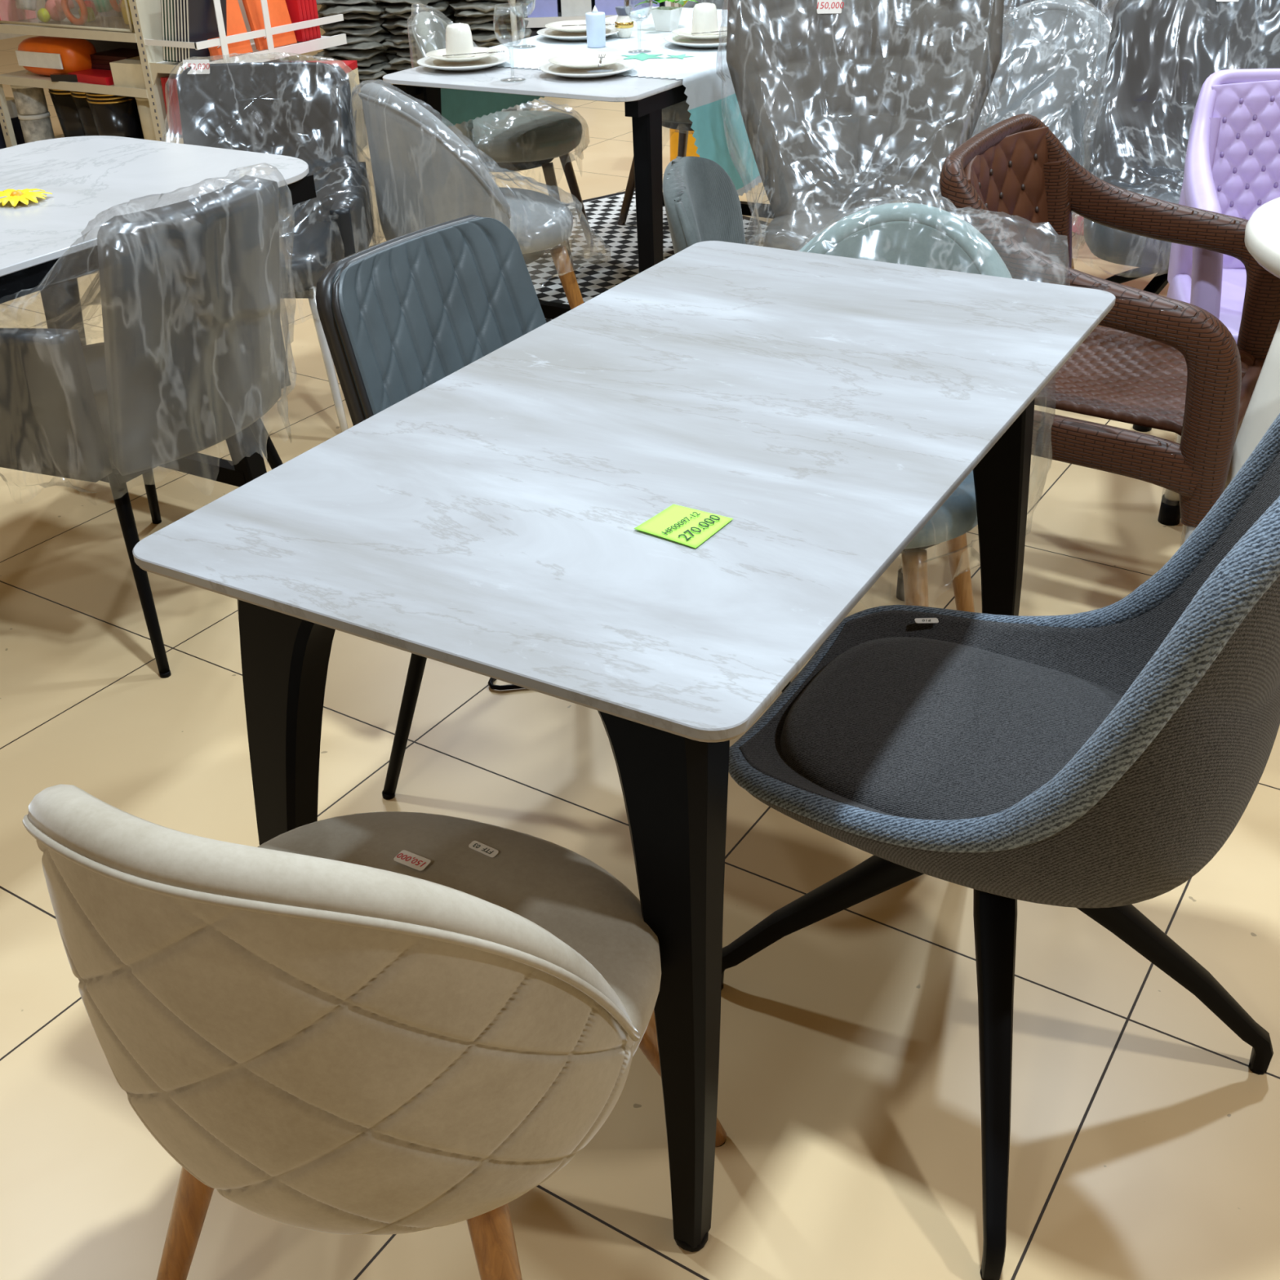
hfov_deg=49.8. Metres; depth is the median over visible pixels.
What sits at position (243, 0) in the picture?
notebook
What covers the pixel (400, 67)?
pack
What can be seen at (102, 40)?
shelving unit
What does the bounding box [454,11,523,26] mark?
pack
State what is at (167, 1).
folder
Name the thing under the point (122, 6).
bottle
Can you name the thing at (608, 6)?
gift box
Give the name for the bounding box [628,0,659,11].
gift box
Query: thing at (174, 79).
folder
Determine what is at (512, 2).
display stand
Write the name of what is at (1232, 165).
armchair
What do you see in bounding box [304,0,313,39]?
folder
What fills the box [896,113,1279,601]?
armchair
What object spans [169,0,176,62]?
folder
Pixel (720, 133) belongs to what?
tablecloth
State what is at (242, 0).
notebook
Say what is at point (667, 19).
potted plant
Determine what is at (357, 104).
carton
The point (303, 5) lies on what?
folder
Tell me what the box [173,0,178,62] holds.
folder
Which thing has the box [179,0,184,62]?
folder
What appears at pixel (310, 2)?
folder
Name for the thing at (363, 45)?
pack
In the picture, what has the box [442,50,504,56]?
fork
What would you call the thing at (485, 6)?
pack
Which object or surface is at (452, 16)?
pack
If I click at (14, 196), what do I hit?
flower
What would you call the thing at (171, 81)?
folder
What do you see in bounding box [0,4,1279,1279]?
floor
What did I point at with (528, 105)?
pack
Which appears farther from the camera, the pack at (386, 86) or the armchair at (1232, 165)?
the pack at (386, 86)
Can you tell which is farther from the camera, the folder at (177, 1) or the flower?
the folder at (177, 1)
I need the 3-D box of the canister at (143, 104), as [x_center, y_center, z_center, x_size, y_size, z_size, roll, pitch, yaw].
[-2.213,-2.361,6.324,0.148,0.280,0.148,16,35,26]
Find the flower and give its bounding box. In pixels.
[0,188,52,206]
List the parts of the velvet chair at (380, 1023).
leg, backrest, seat, leg, leg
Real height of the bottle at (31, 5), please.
0.169 m
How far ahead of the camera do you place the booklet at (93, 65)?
6.38 m
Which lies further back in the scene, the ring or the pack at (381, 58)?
the pack at (381, 58)
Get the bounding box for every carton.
[0,97,25,149]
[109,56,146,88]
[346,67,367,155]
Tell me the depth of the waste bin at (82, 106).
6.53 m
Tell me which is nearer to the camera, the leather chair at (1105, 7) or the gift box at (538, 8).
the leather chair at (1105, 7)
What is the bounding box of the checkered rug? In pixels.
[368,189,769,322]
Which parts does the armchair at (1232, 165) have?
leg, rail, post, arm and rail, seat, rail, backrest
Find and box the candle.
[585,5,605,48]
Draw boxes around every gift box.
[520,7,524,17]
[526,0,558,17]
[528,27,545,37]
[560,0,591,16]
[595,0,625,15]
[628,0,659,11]
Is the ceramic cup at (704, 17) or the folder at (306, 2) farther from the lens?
the folder at (306, 2)
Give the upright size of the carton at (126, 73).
0.101 m
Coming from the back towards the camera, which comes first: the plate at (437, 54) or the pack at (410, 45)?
the pack at (410, 45)
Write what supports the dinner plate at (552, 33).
on the tablecloth
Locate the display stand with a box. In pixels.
[509,0,522,110]
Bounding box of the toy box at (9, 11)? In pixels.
[0,0,36,21]
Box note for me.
[634,504,733,547]
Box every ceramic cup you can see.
[445,22,475,57]
[691,2,718,35]
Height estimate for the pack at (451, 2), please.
0.060 m
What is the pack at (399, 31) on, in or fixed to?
on the pack at (397, 39)
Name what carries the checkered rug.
on the floor
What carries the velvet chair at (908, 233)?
on the floor
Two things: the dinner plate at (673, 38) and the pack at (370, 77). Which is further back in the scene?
the pack at (370, 77)
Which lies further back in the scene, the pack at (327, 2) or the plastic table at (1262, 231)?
the pack at (327, 2)
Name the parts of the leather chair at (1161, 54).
seat, leg, leg, backrest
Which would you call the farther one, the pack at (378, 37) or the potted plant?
the pack at (378, 37)
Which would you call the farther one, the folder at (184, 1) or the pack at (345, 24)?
the pack at (345, 24)
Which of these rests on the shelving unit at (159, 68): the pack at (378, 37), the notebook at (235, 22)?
the notebook at (235, 22)
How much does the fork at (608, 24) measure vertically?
0.006 m
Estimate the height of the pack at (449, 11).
0.056 m
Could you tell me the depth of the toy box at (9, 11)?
6.42 m
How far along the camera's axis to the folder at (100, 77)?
6.28 m
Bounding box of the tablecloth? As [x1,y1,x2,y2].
[440,6,761,195]
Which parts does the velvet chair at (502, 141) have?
backrest, seat, leg, leg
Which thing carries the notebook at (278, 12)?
on the shelving unit at (159, 68)
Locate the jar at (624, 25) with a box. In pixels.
[614,5,633,38]
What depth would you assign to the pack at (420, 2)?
6.79 m
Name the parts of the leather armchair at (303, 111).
backrest, seat frame, seat, leg, armrest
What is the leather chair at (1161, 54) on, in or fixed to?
on the floor
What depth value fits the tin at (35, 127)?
6.67 m
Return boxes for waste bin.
[48,88,70,92]
[48,89,84,137]
[70,90,85,95]
[71,93,97,136]
[84,92,122,97]
[85,95,133,102]
[86,97,142,138]
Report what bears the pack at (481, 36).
on the pack at (495, 42)
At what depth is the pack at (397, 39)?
6.87 m
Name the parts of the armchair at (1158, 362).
backrest, post, rail, rail, seat, leg, rail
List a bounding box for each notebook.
[207,0,253,60]
[242,0,257,49]
[243,0,258,49]
[244,0,297,50]
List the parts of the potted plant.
pot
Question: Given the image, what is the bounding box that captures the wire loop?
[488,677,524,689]
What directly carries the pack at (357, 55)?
on the pack at (381, 58)
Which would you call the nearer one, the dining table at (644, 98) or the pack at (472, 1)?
the dining table at (644, 98)
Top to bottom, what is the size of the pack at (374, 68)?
0.063 m
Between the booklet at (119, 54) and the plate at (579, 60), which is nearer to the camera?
the plate at (579, 60)
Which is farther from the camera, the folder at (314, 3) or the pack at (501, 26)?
the pack at (501, 26)
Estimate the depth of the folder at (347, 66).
6.38 m
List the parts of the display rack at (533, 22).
frame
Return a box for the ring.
[61,0,88,25]
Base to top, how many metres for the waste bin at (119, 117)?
0.242 m
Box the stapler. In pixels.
[50,73,77,81]
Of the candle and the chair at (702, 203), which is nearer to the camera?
the chair at (702, 203)
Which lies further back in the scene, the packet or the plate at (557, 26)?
the packet
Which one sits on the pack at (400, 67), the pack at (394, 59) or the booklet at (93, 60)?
the pack at (394, 59)
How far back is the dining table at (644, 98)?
3.73 m
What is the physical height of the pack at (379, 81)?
0.060 m
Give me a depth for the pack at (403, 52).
6.96 m
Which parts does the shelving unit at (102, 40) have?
panel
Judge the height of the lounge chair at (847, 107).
1.115 m
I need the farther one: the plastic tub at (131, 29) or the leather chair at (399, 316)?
the plastic tub at (131, 29)
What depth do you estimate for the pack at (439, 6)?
6.82 m
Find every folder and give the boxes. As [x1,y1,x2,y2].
[67,68,114,85]
[160,0,166,61]
[160,74,179,133]
[164,0,168,61]
[164,74,180,134]
[166,0,173,62]
[168,75,182,134]
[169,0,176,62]
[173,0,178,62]
[173,77,182,129]
[176,0,182,62]
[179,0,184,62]
[182,0,187,59]
[186,0,226,59]
[284,0,306,41]
[292,60,357,73]
[300,0,310,40]
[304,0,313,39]
[308,0,317,39]
[311,0,320,38]
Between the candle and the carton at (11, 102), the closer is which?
the candle
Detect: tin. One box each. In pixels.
[10,84,48,115]
[17,111,54,142]
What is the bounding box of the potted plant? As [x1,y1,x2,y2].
[634,0,697,31]
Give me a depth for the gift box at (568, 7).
7.68 m
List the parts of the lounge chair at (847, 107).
seat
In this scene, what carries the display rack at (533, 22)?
on the floor
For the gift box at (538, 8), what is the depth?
7.68 m
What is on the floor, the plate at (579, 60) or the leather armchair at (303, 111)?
the leather armchair at (303, 111)
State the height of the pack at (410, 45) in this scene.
0.060 m
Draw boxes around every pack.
[312,48,385,61]
[315,0,377,6]
[317,2,385,17]
[317,52,389,66]
[318,12,384,20]
[319,17,385,30]
[321,33,391,44]
[323,25,389,36]
[323,40,388,50]
[357,62,385,75]
[358,69,397,81]
[359,77,388,87]
[360,84,391,89]
[372,0,444,5]
[378,6,454,20]
[381,0,448,14]
[381,17,453,29]
[381,40,416,48]
[382,61,418,71]
[383,23,450,35]
[384,47,417,57]
[385,31,415,44]
[386,53,418,65]
[443,0,466,6]
[448,0,534,13]
[448,14,457,21]
[452,7,522,17]
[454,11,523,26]
[466,0,509,2]
[469,20,528,31]
[471,28,532,42]
[472,37,526,47]
[499,100,533,111]
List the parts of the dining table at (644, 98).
leg, leg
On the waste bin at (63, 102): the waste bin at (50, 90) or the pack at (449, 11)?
the waste bin at (50, 90)
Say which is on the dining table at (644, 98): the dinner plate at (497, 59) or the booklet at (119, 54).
the dinner plate at (497, 59)
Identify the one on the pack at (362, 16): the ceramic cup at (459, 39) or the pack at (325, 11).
the pack at (325, 11)
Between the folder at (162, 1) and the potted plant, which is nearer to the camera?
the potted plant
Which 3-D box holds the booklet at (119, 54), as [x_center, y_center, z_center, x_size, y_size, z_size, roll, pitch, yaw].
[-2.402,-2.725,6.414,0.260,0.018,0.200,16,35,26]
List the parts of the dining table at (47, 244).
leg, leg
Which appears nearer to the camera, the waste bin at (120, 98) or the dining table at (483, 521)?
the dining table at (483, 521)
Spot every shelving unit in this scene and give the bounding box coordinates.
[0,0,167,147]
[141,0,346,143]
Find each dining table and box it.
[0,135,316,487]
[132,240,1115,1252]
[382,6,775,319]
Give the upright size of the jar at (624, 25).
0.088 m
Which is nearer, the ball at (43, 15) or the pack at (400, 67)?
the ball at (43, 15)
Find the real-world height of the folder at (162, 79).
0.236 m
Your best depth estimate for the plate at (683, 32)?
4.18 m
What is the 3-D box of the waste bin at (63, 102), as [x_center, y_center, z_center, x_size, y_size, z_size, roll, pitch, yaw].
[-2.734,-2.561,6.715,0.229,0.242,0.229,16,35,26]
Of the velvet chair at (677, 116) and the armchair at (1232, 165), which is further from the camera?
the velvet chair at (677, 116)
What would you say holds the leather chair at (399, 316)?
on the floor
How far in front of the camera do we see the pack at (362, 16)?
6.84 m
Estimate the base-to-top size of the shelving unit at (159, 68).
1.500 m
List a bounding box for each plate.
[416,53,510,71]
[425,46,498,62]
[536,25,618,41]
[539,59,636,79]
[544,19,610,32]
[548,53,624,68]
[663,34,726,48]
[671,26,727,39]
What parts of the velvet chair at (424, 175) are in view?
backrest, seat, leg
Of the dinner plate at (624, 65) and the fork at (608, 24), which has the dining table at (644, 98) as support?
the dinner plate at (624, 65)
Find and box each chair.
[22,784,726,1279]
[315,214,791,799]
[358,82,583,309]
[411,11,594,277]
[617,0,728,225]
[662,155,745,254]
[720,413,1279,1279]
[726,0,1004,251]
[799,202,1012,612]
[941,0,1111,269]
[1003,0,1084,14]
[1083,0,1279,294]
[1086,0,1118,31]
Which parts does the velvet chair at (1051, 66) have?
backrest, leg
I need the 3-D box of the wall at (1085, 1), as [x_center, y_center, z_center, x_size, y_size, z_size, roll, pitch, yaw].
[2.469,-5.710,8.846,13.000,3.200,0.100,16,35,26]
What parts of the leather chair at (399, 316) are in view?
panel, leg, backrest, leg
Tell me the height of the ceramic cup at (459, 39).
0.084 m
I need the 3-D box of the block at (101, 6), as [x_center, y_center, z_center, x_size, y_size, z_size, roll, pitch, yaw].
[-2.448,-2.930,6.304,0.076,0.100,0.112,6,32,12]
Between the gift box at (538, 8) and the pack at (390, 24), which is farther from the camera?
the gift box at (538, 8)
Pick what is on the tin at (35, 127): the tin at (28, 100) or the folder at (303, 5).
the tin at (28, 100)
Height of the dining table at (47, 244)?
0.753 m
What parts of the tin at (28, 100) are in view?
lid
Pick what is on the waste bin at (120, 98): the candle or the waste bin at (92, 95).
the waste bin at (92, 95)
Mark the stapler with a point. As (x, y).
(55, 77)
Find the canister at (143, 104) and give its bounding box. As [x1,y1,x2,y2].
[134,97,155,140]
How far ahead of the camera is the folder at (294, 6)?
6.35 m
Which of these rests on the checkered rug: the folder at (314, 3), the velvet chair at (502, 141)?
the velvet chair at (502, 141)
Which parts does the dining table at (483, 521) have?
leg, leg, leg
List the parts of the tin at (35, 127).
lid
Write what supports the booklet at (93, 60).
on the booklet at (93, 65)
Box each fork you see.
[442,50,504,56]
[561,23,617,26]
[597,53,605,66]
[691,30,727,34]
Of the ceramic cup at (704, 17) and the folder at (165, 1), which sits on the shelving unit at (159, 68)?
the folder at (165, 1)
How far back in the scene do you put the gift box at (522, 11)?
7.70 m
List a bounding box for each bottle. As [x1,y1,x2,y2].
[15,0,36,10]
[120,0,133,25]
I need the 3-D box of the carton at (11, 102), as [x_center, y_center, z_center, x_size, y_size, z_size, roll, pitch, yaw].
[-3.148,-2.533,6.769,0.132,0.220,0.202,16,35,26]
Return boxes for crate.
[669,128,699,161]
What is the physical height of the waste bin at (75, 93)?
0.242 m
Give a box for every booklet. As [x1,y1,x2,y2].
[89,48,139,61]
[90,58,115,64]
[91,63,111,69]
[91,67,111,70]
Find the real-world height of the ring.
0.147 m
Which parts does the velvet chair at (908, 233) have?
backrest, leg, seat, leg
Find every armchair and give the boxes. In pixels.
[0,174,290,678]
[177,59,373,432]
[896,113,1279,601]
[1132,68,1279,525]
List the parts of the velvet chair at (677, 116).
leg, seat, leg, backrest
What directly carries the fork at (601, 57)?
on the plate at (579, 60)
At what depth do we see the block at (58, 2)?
6.30 m
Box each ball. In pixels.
[36,8,50,22]
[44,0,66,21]
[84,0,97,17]
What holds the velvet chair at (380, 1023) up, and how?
on the floor
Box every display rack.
[521,0,671,28]
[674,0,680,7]
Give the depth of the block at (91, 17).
6.33 m
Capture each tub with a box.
[0,0,133,31]
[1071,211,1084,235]
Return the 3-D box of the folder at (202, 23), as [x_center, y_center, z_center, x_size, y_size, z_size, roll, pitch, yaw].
[-1.860,-2.650,5.915,0.079,0.296,0.221,16,35,26]
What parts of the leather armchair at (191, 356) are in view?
armrest, seat, seat frame, leg, leg, backrest, leg, armrest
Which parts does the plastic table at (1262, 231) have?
leg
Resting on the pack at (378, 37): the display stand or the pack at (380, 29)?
the pack at (380, 29)
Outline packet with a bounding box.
[15,35,96,75]
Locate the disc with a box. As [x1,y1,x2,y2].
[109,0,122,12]
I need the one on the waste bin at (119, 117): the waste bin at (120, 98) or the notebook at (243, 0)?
the waste bin at (120, 98)
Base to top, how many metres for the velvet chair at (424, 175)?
0.818 m
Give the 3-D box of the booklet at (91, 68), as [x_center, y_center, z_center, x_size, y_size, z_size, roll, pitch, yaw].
[-2.400,-2.675,6.444,0.260,0.018,0.200,16,35,26]
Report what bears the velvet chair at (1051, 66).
on the floor
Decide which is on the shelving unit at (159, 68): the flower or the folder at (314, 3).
the folder at (314, 3)
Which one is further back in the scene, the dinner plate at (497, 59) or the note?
the dinner plate at (497, 59)
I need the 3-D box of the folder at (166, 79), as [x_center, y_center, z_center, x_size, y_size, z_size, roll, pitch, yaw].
[-2.006,-2.422,6.192,0.033,0.236,0.271,16,35,26]
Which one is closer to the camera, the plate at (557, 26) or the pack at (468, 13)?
the plate at (557, 26)
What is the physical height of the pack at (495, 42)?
0.056 m
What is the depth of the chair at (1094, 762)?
1.52 m
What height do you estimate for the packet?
0.170 m
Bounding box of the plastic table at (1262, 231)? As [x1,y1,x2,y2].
[1223,196,1279,490]
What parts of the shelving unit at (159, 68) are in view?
guard rail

